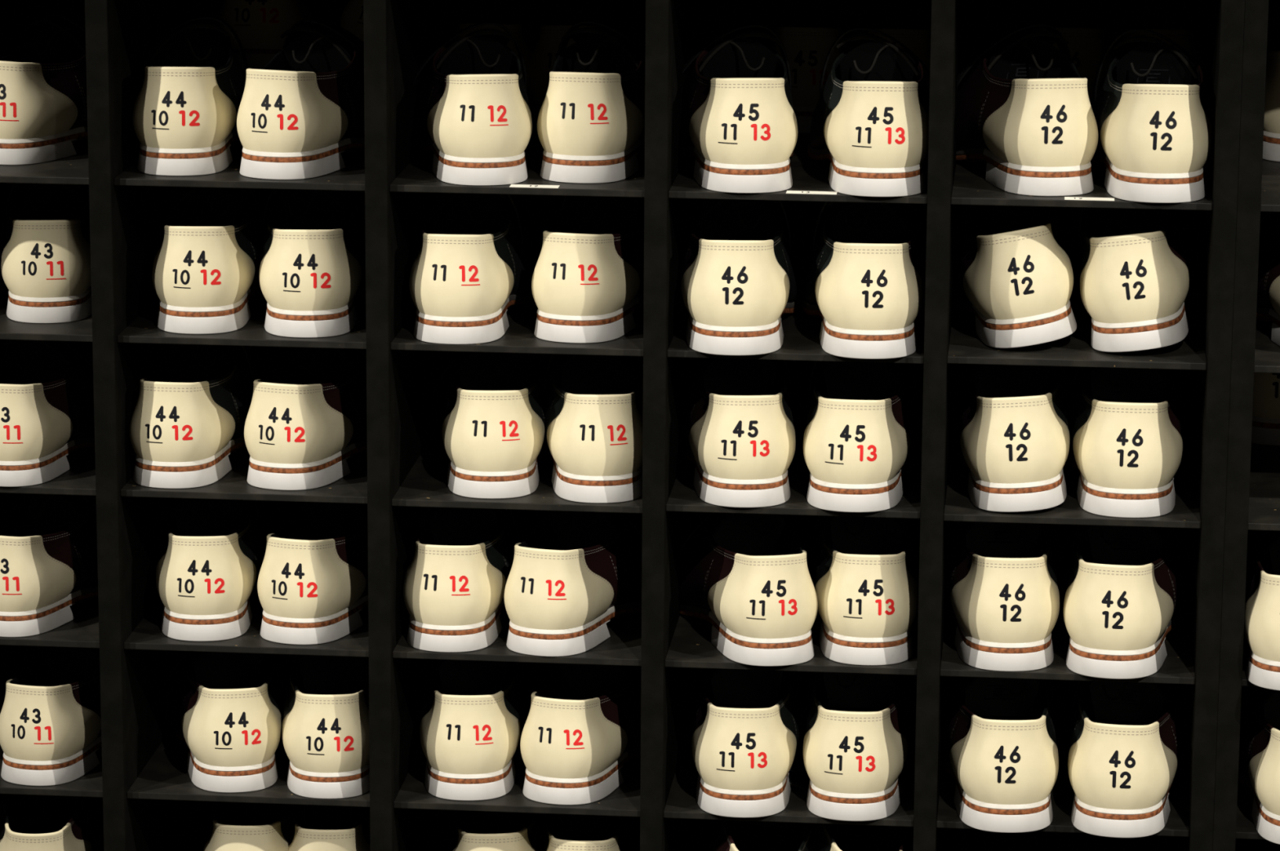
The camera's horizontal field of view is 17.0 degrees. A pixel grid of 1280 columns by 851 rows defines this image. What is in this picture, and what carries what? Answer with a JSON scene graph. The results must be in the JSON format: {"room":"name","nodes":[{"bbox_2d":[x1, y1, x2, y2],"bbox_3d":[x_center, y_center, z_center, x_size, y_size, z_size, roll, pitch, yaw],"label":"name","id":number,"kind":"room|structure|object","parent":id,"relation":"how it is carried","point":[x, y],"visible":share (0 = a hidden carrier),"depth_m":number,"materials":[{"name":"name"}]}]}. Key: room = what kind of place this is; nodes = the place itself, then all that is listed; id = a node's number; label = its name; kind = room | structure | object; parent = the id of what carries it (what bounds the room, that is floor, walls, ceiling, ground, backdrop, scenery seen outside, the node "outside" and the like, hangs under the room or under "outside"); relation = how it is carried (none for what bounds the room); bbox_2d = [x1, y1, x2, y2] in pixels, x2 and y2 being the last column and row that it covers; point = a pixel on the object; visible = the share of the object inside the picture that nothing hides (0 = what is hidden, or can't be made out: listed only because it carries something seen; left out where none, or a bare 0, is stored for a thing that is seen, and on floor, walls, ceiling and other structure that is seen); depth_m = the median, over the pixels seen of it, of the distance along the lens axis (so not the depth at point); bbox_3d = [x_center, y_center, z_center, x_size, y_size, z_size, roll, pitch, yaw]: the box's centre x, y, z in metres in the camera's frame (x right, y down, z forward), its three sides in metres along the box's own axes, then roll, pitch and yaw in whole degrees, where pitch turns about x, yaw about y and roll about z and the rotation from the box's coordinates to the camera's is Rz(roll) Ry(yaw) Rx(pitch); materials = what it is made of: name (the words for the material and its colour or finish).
{"room":"bowling alley","nodes":[
{"label":"bowling alley","id":0,"kind":"room"},
{"bbox_2d":[128,378,235,462],"bbox_3d":[-0.372,-0.009,3.435,0.082,0.065,0.069,2,13,8],"label":"heels","id":1,"kind":"structure","parent":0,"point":[212,428],"depth_m":3.41,"materials":[{"name":"beige leather"}]},
{"bbox_2d":[236,68,348,152],"bbox_3d":[-0.281,-0.252,3.373,0.082,0.065,0.069,5,14,18],"label":"heels","id":2,"kind":"structure","parent":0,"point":[321,124],"depth_m":3.35,"materials":[{"name":"beige leather"}]},
{"bbox_2d":[244,379,353,464],"bbox_3d":[-0.280,-0.008,3.432,0.082,0.065,0.069,4,14,17],"label":"heels","id":3,"kind":"structure","parent":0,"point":[327,433],"depth_m":3.41,"materials":[{"name":"beige leather"}]},
{"bbox_2d":[257,533,365,618],"bbox_3d":[-0.272,0.116,3.456,0.082,0.065,0.069,5,14,18],"label":"heels","id":4,"kind":"structure","parent":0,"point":[340,586],"depth_m":3.43,"materials":[{"name":"beige leather"}]},
{"bbox_2d":[419,690,520,774],"bbox_3d":[-0.139,0.242,3.470,0.083,0.066,0.070,0,13,0],"label":"heels","id":5,"kind":"structure","parent":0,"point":[452,756],"depth_m":3.44,"materials":[{"name":"beige leather"}]},
{"bbox_2d":[520,692,627,778],"bbox_3d":[-0.059,0.245,3.462,0.083,0.066,0.070,4,13,16],"label":"heels","id":6,"kind":"structure","parent":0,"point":[604,743],"depth_m":3.43,"materials":[{"name":"beige leather"}]},
{"bbox_2d":[691,702,796,791],"bbox_3d":[0.083,0.251,3.433,0.085,0.067,0.072,1,13,3],"label":"heels","id":7,"kind":"structure","parent":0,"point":[717,734],"depth_m":3.41,"materials":[{"name":"beige leather"}]},
{"bbox_2d":[823,80,928,168],"bbox_3d":[0.185,-0.237,3.314,0.085,0.067,0.072,1,13,1],"label":"heels","id":8,"kind":"structure","parent":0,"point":[854,108],"depth_m":3.29,"materials":[{"name":"beige leather"}]},
{"bbox_2d":[963,222,1073,319],"bbox_3d":[0.297,-0.125,3.353,0.087,0.069,0.073,-10,13,1],"label":"heels","id":9,"kind":"structure","parent":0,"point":[988,286],"depth_m":3.32,"materials":[{"name":"beige leather"}]},
{"bbox_2d":[982,77,1097,167],"bbox_3d":[0.316,-0.240,3.323,0.087,0.069,0.073,-2,13,-8],"label":"heels","id":10,"kind":"structure","parent":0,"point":[1015,135],"depth_m":3.29,"materials":[{"name":"beige leather"}]},
{"bbox_2d":[1080,230,1190,323],"bbox_3d":[0.383,-0.120,3.343,0.087,0.069,0.073,-5,12,10],"label":"heels","id":11,"kind":"structure","parent":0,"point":[1166,281],"depth_m":3.31,"materials":[{"name":"beige leather"}]},
{"bbox_3d":[-0.173,1.587,1.933,6.600,0.050,4.900,2,13,5],"label":"floor","id":12,"kind":"structure","parent":0,"visible":0},
{"bbox_2d":[0,0,1244,850],"bbox_3d":[-0.070,0.335,3.758,1.108,1.575,0.635,2,13,5],"label":"shoe rack","id":13,"kind":"object","parent":12,"relation":"on","point":[151,802],"visible":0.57,"depth_m":3.41,"materials":[{"name":"black wood"}]},
{"bbox_2d":[0,13,88,164],"bbox_3d":[-0.462,-0.287,3.517,0.097,0.107,0.262,6,14,24],"label":"shoe","id":14,"kind":"object","parent":13,"relation":"on","point":[43,100],"visible":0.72,"depth_m":3.43,"materials":[{"name":"beige leather"}]},
{"bbox_2d":[0,182,91,323],"bbox_3d":[-0.483,-0.163,3.540,0.098,0.107,0.262,0,13,-4],"label":"shoe","id":15,"kind":"object","parent":13,"relation":"on","point":[46,260],"visible":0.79,"depth_m":3.43,"materials":[{"name":"beige leather"}]},
{"bbox_2d":[0,339,94,487],"bbox_3d":[-0.484,-0.032,3.529,0.098,0.107,0.262,3,13,12],"label":"shoe","id":16,"kind":"object","parent":13,"relation":"on","point":[46,388],"visible":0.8,"depth_m":3.45,"materials":[{"name":"beige leather"}]},
{"bbox_2d":[0,383,72,461],"bbox_3d":[-0.504,-0.009,3.437,0.079,0.063,0.067,3,13,12],"label":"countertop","id":17,"kind":"structure","parent":16,"relation":"on","point":[44,430],"depth_m":3.41,"materials":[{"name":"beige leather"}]},
{"bbox_2d":[0,493,97,637],"bbox_3d":[-0.475,0.091,3.559,0.098,0.107,0.262,5,14,20],"label":"shoe","id":18,"kind":"object","parent":13,"relation":"on","point":[48,543],"visible":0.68,"depth_m":3.48,"materials":[{"name":"beige leather"}]},
{"bbox_2d":[0,646,102,786],"bbox_3d":[-0.465,0.212,3.591,0.098,0.107,0.262,4,13,14],"label":"shoe","id":19,"kind":"object","parent":13,"relation":"on","point":[51,714],"visible":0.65,"depth_m":3.48,"materials":[{"name":"beige leather"}]},
{"bbox_2d":[0,794,103,850],"bbox_3d":[-0.493,0.321,3.609,0.094,0.127,0.267,-1,13,-6],"label":"shoe","id":20,"kind":"object","parent":13,"relation":"on","point":[28,823],"visible":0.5,"depth_m":3.58,"materials":[{"name":"beige leather"}]},
{"bbox_2d":[132,16,248,176],"bbox_3d":[-0.362,-0.280,3.484,0.101,0.110,0.271,0,13,0],"label":"shoe","id":21,"kind":"object","parent":13,"relation":"on","point":[186,107],"visible":0.91,"depth_m":3.37,"materials":[{"name":"beige leather"}]},
{"bbox_2d":[128,343,266,488],"bbox_3d":[-0.358,-0.033,3.531,0.101,0.110,0.271,2,13,8],"label":"shoe","id":22,"kind":"object","parent":13,"relation":"on","point":[192,408],"visible":0.77,"depth_m":3.42,"materials":[{"name":"beige leather"}]},
{"bbox_2d":[151,186,266,334],"bbox_3d":[-0.350,-0.156,3.507,0.101,0.110,0.271,0,13,0],"label":"shoe","id":23,"kind":"object","parent":13,"relation":"on","point":[206,272],"visible":0.89,"depth_m":3.39,"materials":[{"name":"beige leather"}]},
{"bbox_2d":[155,497,267,641],"bbox_3d":[-0.356,0.089,3.560,0.101,0.110,0.271,0,13,-3],"label":"shoe","id":24,"kind":"object","parent":13,"relation":"on","point":[207,575],"visible":0.86,"depth_m":3.44,"materials":[{"name":"beige leather"}]},
{"bbox_2d":[165,651,282,792],"bbox_3d":[-0.345,0.213,3.583,0.101,0.110,0.271,-2,13,-8],"label":"shoe","id":25,"kind":"object","parent":13,"relation":"on","point":[226,707],"visible":0.88,"depth_m":3.47,"materials":[{"name":"beige leather"}]},
{"bbox_2d":[236,19,364,179],"bbox_3d":[-0.249,-0.275,3.465,0.101,0.110,0.271,5,14,18],"label":"shoe","id":26,"kind":"object","parent":13,"relation":"on","point":[300,113],"visible":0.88,"depth_m":3.36,"materials":[{"name":"beige leather"}]},
{"bbox_2d":[244,346,367,490],"bbox_3d":[-0.250,-0.031,3.525,0.101,0.110,0.271,4,14,17],"label":"shoe","id":27,"kind":"object","parent":13,"relation":"on","point":[306,419],"visible":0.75,"depth_m":3.42,"materials":[{"name":"beige leather"}]},
{"bbox_2d":[258,189,365,337],"bbox_3d":[-0.266,-0.153,3.496,0.101,0.110,0.271,0,13,-1],"label":"shoe","id":28,"kind":"object","parent":13,"relation":"on","point":[313,265],"visible":0.86,"depth_m":3.38,"materials":[{"name":"beige leather"}]},
{"bbox_2d":[257,502,368,644],"bbox_3d":[-0.241,0.093,3.548,0.101,0.110,0.271,5,14,18],"label":"shoe","id":29,"kind":"object","parent":13,"relation":"on","point":[313,583],"visible":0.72,"depth_m":3.44,"materials":[{"name":"beige leather"}]},
{"bbox_2d":[280,654,369,799],"bbox_3d":[-0.254,0.217,3.570,0.101,0.110,0.271,0,13,-1],"label":"shoe","id":30,"kind":"object","parent":13,"relation":"on","point":[325,706],"visible":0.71,"depth_m":3.45,"materials":[{"name":"beige leather"}]},
{"bbox_2d":[403,506,527,652],"bbox_3d":[-0.142,0.096,3.535,0.102,0.112,0.274,2,13,5],"label":"shoe","id":31,"kind":"object","parent":13,"relation":"on","point":[455,581],"visible":0.78,"depth_m":3.42,"materials":[{"name":"beige leather"}]},
{"bbox_2d":[403,541,506,626],"bbox_3d":[-0.152,0.121,3.437,0.083,0.066,0.070,2,13,5],"label":"shoe upper","id":32,"kind":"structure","parent":31,"relation":"on","point":[486,585],"depth_m":3.41,"materials":[{"name":"beige leather"}]},
{"bbox_2d":[412,22,532,186],"bbox_3d":[-0.134,-0.271,3.449,0.102,0.112,0.274,-1,13,-6],"label":"shoe","id":33,"kind":"object","parent":13,"relation":"on","point":[473,115],"visible":0.99,"depth_m":3.33,"materials":[{"name":"beige leather"}]},
{"bbox_2d":[408,192,536,344],"bbox_3d":[-0.137,-0.148,3.476,0.102,0.112,0.274,1,13,3],"label":"shoe","id":34,"kind":"object","parent":13,"relation":"on","point":[472,264],"visible":0.92,"depth_m":3.36,"materials":[{"name":"beige leather"}]},
{"bbox_2d":[408,233,514,317],"bbox_3d":[-0.143,-0.124,3.378,0.083,0.066,0.070,1,13,3],"label":"shoe upper","id":35,"kind":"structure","parent":34,"relation":"on","point":[439,298],"depth_m":3.35,"materials":[{"name":"beige leather"}]},
{"bbox_2d":[417,659,532,800],"bbox_3d":[-0.138,0.217,3.568,0.102,0.112,0.274,0,13,0],"label":"shoe","id":36,"kind":"object","parent":13,"relation":"on","point":[473,715],"visible":0.81,"depth_m":3.45,"materials":[{"name":"beige leather"}]},
{"bbox_2d":[432,351,547,498],"bbox_3d":[-0.119,-0.027,3.512,0.102,0.112,0.274,0,13,-1],"label":"shoe","id":37,"kind":"object","parent":13,"relation":"on","point":[491,424],"visible":0.84,"depth_m":3.40,"materials":[{"name":"beige leather"}]},
{"bbox_2d":[441,388,544,471],"bbox_3d":[-0.117,-0.002,3.414,0.083,0.066,0.070,0,13,-1],"label":"shoe upper","id":38,"kind":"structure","parent":37,"relation":"on","point":[479,453],"depth_m":3.39,"materials":[{"name":"beige leather"}]},
{"bbox_2d":[453,0,551,114],"bbox_3d":[-0.118,-0.338,3.739,0.102,0.112,0.274,2,13,5],"label":"shoe","id":39,"kind":"object","parent":13,"relation":"on","point":[521,17],"visible":0.34,"depth_m":3.70,"materials":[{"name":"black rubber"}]},
{"bbox_2d":[453,22,533,95],"bbox_3d":[-0.128,-0.313,3.641,0.083,0.066,0.070,2,13,5],"label":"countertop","id":40,"kind":"structure","parent":39,"relation":"on","point":[526,53],"depth_m":3.62,"materials":[{"name":"leather"}]},
{"bbox_2d":[504,511,642,657],"bbox_3d":[-0.038,0.100,3.520,0.102,0.112,0.274,5,14,19],"label":"shoe","id":41,"kind":"object","parent":13,"relation":"on","point":[575,573],"visible":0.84,"depth_m":3.42,"materials":[{"name":"beige leather"}]},
{"bbox_2d":[504,542,613,630],"bbox_3d":[-0.071,0.124,3.427,0.083,0.066,0.070,5,14,19],"label":"shoe upper","id":42,"kind":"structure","parent":41,"relation":"on","point":[588,597],"depth_m":3.40,"materials":[{"name":"beige leather"}]},
{"bbox_2d":[520,663,640,805],"bbox_3d":[-0.030,0.221,3.556,0.102,0.112,0.274,4,13,16],"label":"shoe","id":43,"kind":"object","parent":13,"relation":"on","point":[583,723],"visible":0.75,"depth_m":3.45,"materials":[{"name":"beige leather"}]},
{"bbox_2d":[528,0,644,124],"bbox_3d":[-0.048,-0.336,3.732,0.102,0.112,0.274,2,13,5],"label":"shoe","id":44,"kind":"object","parent":13,"relation":"on","point":[563,14],"visible":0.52,"depth_m":3.68,"materials":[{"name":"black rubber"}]},
{"bbox_2d":[528,24,605,100],"bbox_3d":[-0.057,-0.311,3.635,0.083,0.066,0.070,2,13,5],"label":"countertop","id":45,"kind":"structure","parent":44,"relation":"on","point":[539,71],"depth_m":3.61,"materials":[{"name":"leather"}]},
{"bbox_2d":[531,195,644,343],"bbox_3d":[-0.024,-0.149,3.481,0.102,0.112,0.274,4,13,14],"label":"shoe","id":46,"kind":"object","parent":13,"relation":"on","point":[588,282],"visible":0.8,"depth_m":3.37,"materials":[{"name":"beige leather"}]},
{"bbox_2d":[531,231,639,315],"bbox_3d":[-0.048,-0.125,3.386,0.083,0.066,0.070,4,13,14],"label":"shoe upper","id":47,"kind":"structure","parent":46,"relation":"on","point":[619,284],"depth_m":3.36,"materials":[{"name":"beige leather"}]},
{"bbox_2d":[537,20,645,183],"bbox_3d":[-0.027,-0.274,3.462,0.102,0.112,0.274,3,13,9],"label":"shoe","id":48,"kind":"object","parent":13,"relation":"on","point":[591,121],"visible":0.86,"depth_m":3.35,"materials":[{"name":"beige leather"}]},
{"bbox_2d":[539,354,643,503],"bbox_3d":[-0.037,-0.024,3.500,0.102,0.112,0.274,0,13,-3],"label":"shoe","id":49,"kind":"object","parent":13,"relation":"on","point":[593,404],"visible":0.8,"depth_m":3.38,"materials":[{"name":"beige leather"}]},
{"bbox_2d":[546,392,642,476],"bbox_3d":[-0.032,0.001,3.402,0.083,0.066,0.070,0,13,-3],"label":"shoe upper","id":50,"kind":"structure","parent":49,"relation":"on","point":[574,455],"depth_m":3.37,"materials":[{"name":"beige leather"}]},
{"bbox_2d":[680,357,795,507],"bbox_3d":[0.079,-0.023,3.483,0.105,0.115,0.281,0,13,-3],"label":"shoe","id":51,"kind":"object","parent":13,"relation":"on","point":[737,425],"visible":0.88,"depth_m":3.36,"materials":[{"name":"beige leather"}]},
{"bbox_2d":[688,393,795,479],"bbox_3d":[0.083,0.003,3.382,0.085,0.067,0.072,0,13,-3],"label":"shoe upper","id":52,"kind":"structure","parent":51,"relation":"on","point":[718,423],"depth_m":3.35,"materials":[{"name":"beige leather"}]},
{"bbox_2d":[680,24,797,193],"bbox_3d":[0.077,-0.266,3.427,0.105,0.115,0.281,0,13,-4],"label":"shoe","id":53,"kind":"object","parent":13,"relation":"on","point":[739,126],"visible":0.95,"depth_m":3.31,"materials":[{"name":"beige leather"}]},
{"bbox_2d":[688,77,797,164],"bbox_3d":[0.083,-0.241,3.327,0.085,0.067,0.072,0,13,-4],"label":"shoe upper","id":54,"kind":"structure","parent":53,"relation":"on","point":[774,109],"depth_m":3.30,"materials":[{"name":"beige leather"}]},
{"bbox_2d":[679,199,799,355],"bbox_3d":[0.077,-0.142,3.447,0.106,0.116,0.284,1,13,1],"label":"shoe","id":55,"kind":"object","parent":13,"relation":"on","point":[738,277],"visible":0.97,"depth_m":3.33,"materials":[{"name":"beige leather"}]},
{"bbox_2d":[680,239,789,327],"bbox_3d":[0.075,-0.117,3.345,0.086,0.068,0.072,1,13,1],"label":"shoe upper","id":56,"kind":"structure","parent":55,"relation":"on","point":[766,291],"depth_m":3.32,"materials":[{"name":"beige leather"}]},
{"bbox_2d":[684,668,806,817],"bbox_3d":[0.088,0.225,3.534,0.105,0.115,0.281,1,13,3],"label":"shoe","id":57,"kind":"object","parent":13,"relation":"on","point":[746,730],"visible":0.85,"depth_m":3.42,"materials":[{"name":"beige leather"}]},
{"bbox_2d":[677,512,817,666],"bbox_3d":[0.082,0.103,3.503,0.105,0.115,0.281,-2,13,-12],"label":"shoe","id":58,"kind":"object","parent":13,"relation":"on","point":[747,575],"visible":0.87,"depth_m":3.40,"materials":[{"name":"beige leather"}]},
{"bbox_2d":[707,550,817,639],"bbox_3d":[0.103,0.128,3.405,0.085,0.067,0.072,-2,13,-12],"label":"shoe upper","id":59,"kind":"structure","parent":58,"relation":"on","point":[729,600],"depth_m":3.38,"materials":[{"name":"beige leather"}]},
{"bbox_2d":[758,0,866,133],"bbox_3d":[0.153,-0.333,3.717,0.105,0.115,0.281,2,13,5],"label":"shoe","id":60,"kind":"object","parent":13,"relation":"on","point":[806,29],"visible":0.48,"depth_m":3.59,"materials":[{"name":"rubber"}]},
{"bbox_2d":[770,26,843,106],"bbox_3d":[0.142,-0.307,3.617,0.085,0.067,0.072,2,13,5],"label":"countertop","id":61,"kind":"structure","parent":60,"relation":"on","point":[806,94],"depth_m":3.58,"materials":[{"name":"leather"}]},
{"bbox_2d":[803,671,916,821],"bbox_3d":[0.182,0.228,3.526,0.105,0.115,0.281,2,13,6],"label":"shoe","id":62,"kind":"object","parent":13,"relation":"on","point":[860,729],"visible":0.86,"depth_m":3.41,"materials":[{"name":"beige leather"}]},
{"bbox_2d":[803,360,923,512],"bbox_3d":[0.180,-0.019,3.470,0.105,0.115,0.281,2,13,7],"label":"shoe","id":63,"kind":"object","parent":13,"relation":"on","point":[862,429],"visible":0.88,"depth_m":3.35,"materials":[{"name":"beige leather"}]},
{"bbox_2d":[806,515,919,665],"bbox_3d":[0.184,0.103,3.509,0.105,0.115,0.281,1,13,2],"label":"shoe","id":64,"kind":"object","parent":13,"relation":"on","point":[864,572],"visible":0.8,"depth_m":3.39,"materials":[{"name":"beige leather"}]},
{"bbox_2d":[800,201,926,359],"bbox_3d":[0.183,-0.140,3.437,0.106,0.116,0.284,1,13,2],"label":"shoe","id":65,"kind":"object","parent":13,"relation":"on","point":[864,277],"visible":0.95,"depth_m":3.32,"materials":[{"name":"beige leather"}]},
{"bbox_2d":[814,242,924,330],"bbox_3d":[0.180,-0.114,3.336,0.086,0.068,0.072,1,13,2],"label":"heels","id":66,"kind":"structure","parent":65,"relation":"on","point":[840,299],"depth_m":3.31,"materials":[{"name":"beige leather"}]},
{"bbox_2d":[807,26,929,196],"bbox_3d":[0.188,-0.263,3.415,0.105,0.115,0.281,1,13,1],"label":"shoe","id":67,"kind":"object","parent":13,"relation":"on","point":[870,121],"visible":0.93,"depth_m":3.30,"materials":[{"name":"beige leather"}]},
{"bbox_2d":[941,676,1058,833],"bbox_3d":[0.293,0.232,3.503,0.107,0.117,0.287,0,13,0],"label":"shoe","id":68,"kind":"object","parent":13,"relation":"on","point":[999,748],"visible":0.84,"depth_m":3.38,"materials":[{"name":"beige leather"}]},
{"bbox_2d":[944,520,1059,671],"bbox_3d":[0.294,0.105,3.498,0.107,0.117,0.287,0,13,0],"label":"shoe","id":69,"kind":"object","parent":13,"relation":"on","point":[1002,596],"visible":0.8,"depth_m":3.38,"materials":[{"name":"beige leather"}]},
{"bbox_2d":[950,364,1070,512],"bbox_3d":[0.299,-0.021,3.473,0.106,0.121,0.287,2,13,8],"label":"shoe","id":70,"kind":"object","parent":13,"relation":"on","point":[1011,428],"visible":0.86,"depth_m":3.35,"materials":[{"name":"beige leather"}]},
{"bbox_2d":[952,204,1076,348],"bbox_3d":[0.296,-0.148,3.458,0.110,0.126,0.287,1,13,4],"label":"shoe","id":71,"kind":"object","parent":13,"relation":"on","point":[1012,269],"visible":0.86,"depth_m":3.33,"materials":[{"name":"beige leather"}]},
{"bbox_2d":[955,23,1097,196],"bbox_3d":[0.301,-0.266,3.425,0.107,0.117,0.287,-2,13,-8],"label":"shoe","id":72,"kind":"object","parent":13,"relation":"on","point":[1024,112],"visible":0.95,"depth_m":3.31,"materials":[{"name":"beige leather"}]},
{"bbox_2d":[1006,0,1119,103],"bbox_3d":[0.371,-0.332,3.714,0.107,0.117,0.287,2,13,5],"label":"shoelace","id":73,"kind":"object","parent":13,"relation":"on","point":[1082,23],"visible":0.32,"depth_m":3.66,"materials":[{"name":"black fabric"}]},
{"bbox_2d":[1066,680,1189,838],"bbox_3d":[0.398,0.236,3.492,0.107,0.117,0.287,3,13,10],"label":"shoe","id":74,"kind":"object","parent":13,"relation":"on","point":[1126,742],"visible":0.89,"depth_m":3.37,"materials":[{"name":"beige leather"}]},
{"bbox_2d":[1063,524,1193,679],"bbox_3d":[0.396,0.110,3.477,0.107,0.117,0.287,3,13,12],"label":"shoe","id":75,"kind":"object","parent":13,"relation":"on","point":[1128,587],"visible":0.91,"depth_m":3.36,"materials":[{"name":"beige leather"}]},
{"bbox_2d":[1064,366,1192,518],"bbox_3d":[0.394,-0.017,3.466,0.107,0.117,0.287,2,13,5],"label":"shoe","id":76,"kind":"object","parent":13,"relation":"on","point":[1126,434],"visible":0.83,"depth_m":3.34,"materials":[{"name":"beige leather"}]},
{"bbox_2d":[1077,207,1203,352],"bbox_3d":[0.402,-0.142,3.445,0.102,0.121,0.287,3,13,9],"label":"shoe","id":77,"kind":"object","parent":13,"relation":"on","point":[1140,271],"visible":0.86,"depth_m":3.32,"materials":[{"name":"beige leather"}]},
{"bbox_2d":[1090,28,1213,203],"bbox_3d":[0.406,-0.259,3.399,0.107,0.117,0.287,1,13,3],"label":"shoe","id":78,"kind":"object","parent":13,"relation":"on","point":[1150,107],"visible":0.95,"depth_m":3.28,"materials":[{"name":"beige leather"}]},
{"bbox_2d":[1100,84,1213,173],"bbox_3d":[0.400,-0.233,3.296,0.087,0.069,0.073,1,13,3],"label":"heels","id":79,"kind":"structure","parent":78,"relation":"on","point":[1126,140],"depth_m":3.27,"materials":[{"name":"beige leather"}]},
{"bbox_2d":[1212,0,1279,850],"bbox_3d":[0.599,0.354,3.696,0.236,1.575,0.635,2,13,5],"label":"shoe rack","id":80,"kind":"object","parent":12,"relation":"on","point":[1252,506],"visible":0.51,"depth_m":3.32,"materials":[{"name":"black wood"}]},
{"bbox_2d":[1238,686,1279,844],"bbox_3d":[0.533,0.241,3.472,0.107,0.117,0.287,1,13,4],"label":"shoe","id":81,"kind":"object","parent":80,"relation":"on","point":[1259,763],"visible":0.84,"depth_m":3.39,"materials":[{"name":"beige leather"}]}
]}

